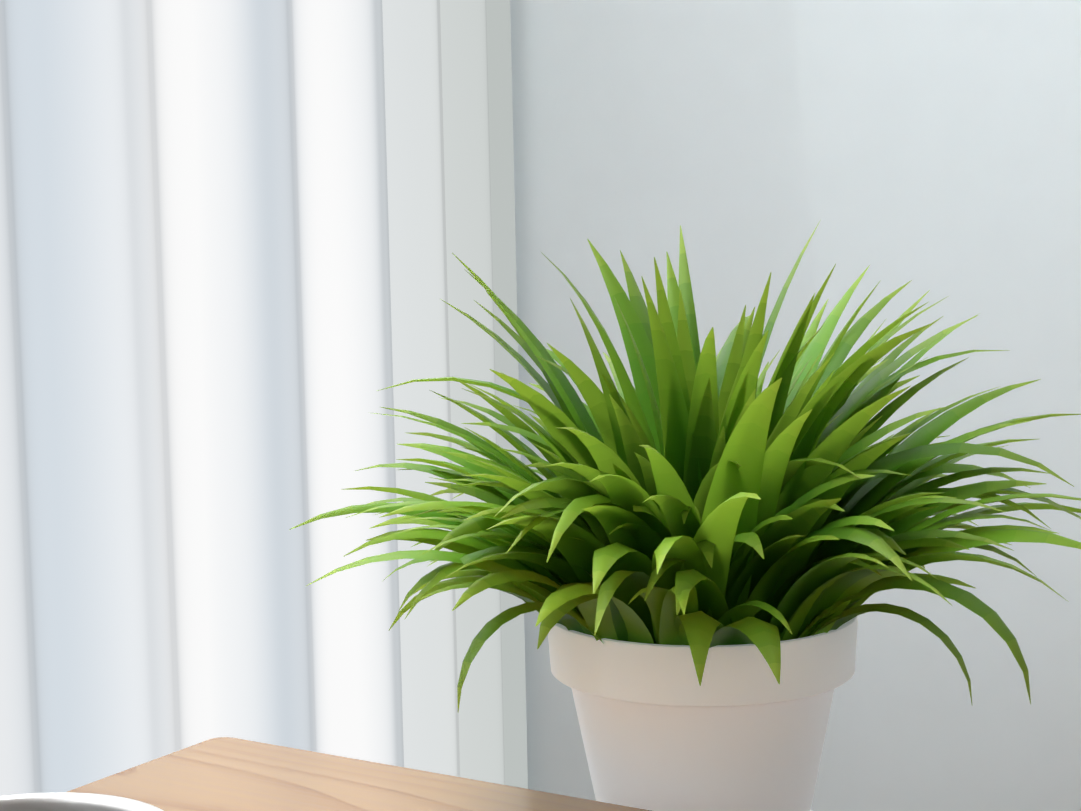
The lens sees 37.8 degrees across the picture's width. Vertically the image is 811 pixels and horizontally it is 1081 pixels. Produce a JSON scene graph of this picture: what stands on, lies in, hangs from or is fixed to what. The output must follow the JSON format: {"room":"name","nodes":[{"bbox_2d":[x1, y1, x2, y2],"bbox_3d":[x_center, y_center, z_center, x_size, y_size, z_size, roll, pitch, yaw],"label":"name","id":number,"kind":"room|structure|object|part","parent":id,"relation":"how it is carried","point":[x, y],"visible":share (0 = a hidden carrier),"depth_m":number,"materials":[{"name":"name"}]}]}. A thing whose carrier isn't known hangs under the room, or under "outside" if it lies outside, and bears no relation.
{"room":"living room","nodes":[
{"label":"living room","id":0,"kind":"room"},
{"bbox_2d":[510,0,1080,810],"bbox_3d":[1.651,-0.411,0.320,4.260,2.600,0.120,1,5,31],"label":"wall","id":1,"kind":"structure","parent":0,"point":[932,148],"depth_m":1.14,"materials":[{"name":"paint"}]},
{"bbox_3d":[0.473,1.104,-1.550,4.260,0.080,4.760,1,5,31],"label":"floor","id":2,"kind":"structure","parent":0,"visible":0},
{"bbox_2d":[67,737,650,810],"bbox_3d":[-0.177,0.596,-0.131,0.900,0.740,1.600,1,5,31],"label":"table","id":3,"kind":"object","parent":2,"relation":"on","point":[225,774],"visible":1,"depth_m":0.67,"materials":[{"name":"brown wood"}]},
{"bbox_2d":[0,792,162,810],"bbox_3d":[-0.121,0.142,0.355,0.083,0.087,0.083,1,5,31],"label":"bowl","id":4,"kind":"object","parent":3,"relation":"on","point":[60,801],"visible":1,"depth_m":0.39,"materials":[{"name":"white ceramic"}]},
{"bbox_3d":[0.082,0.542,0.737,0.125,0.704,0.131,1,5,31],"label":"plant stand","id":5,"kind":"object","parent":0,"visible":0},
{"bbox_2d":[289,221,1080,810],"bbox_3d":[0.072,0.054,0.698,0.342,0.273,0.348,1,5,31],"label":"plant","id":6,"kind":"object","parent":5,"relation":"on","point":[691,553],"visible":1,"depth_m":0.64,"materials":[{"name":"green plant"}]},
{"bbox_3d":[0.072,0.141,0.703,0.136,0.100,0.136,1,5,31],"label":"pot","id":7,"kind":"part","parent":6,"relation":"part of","materials":[{"name":"white ceramic"}]},
{"bbox_3d":[-1.107,-1.474,-0.571,0.050,0.025,4.040,1,5,31],"label":"rail","id":8,"kind":"object","parent":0,"visible":0},
{"bbox_2d":[0,0,527,795],"bbox_3d":[-1.082,-0.241,-0.474,0.036,2.440,4.040,1,5,31],"label":"sheer curtain","id":9,"kind":"object","parent":8,"relation":"hanging from","point":[236,236],"visible":0.88,"depth_m":0.99,"materials":[{"name":"white fabric"}]}
]}

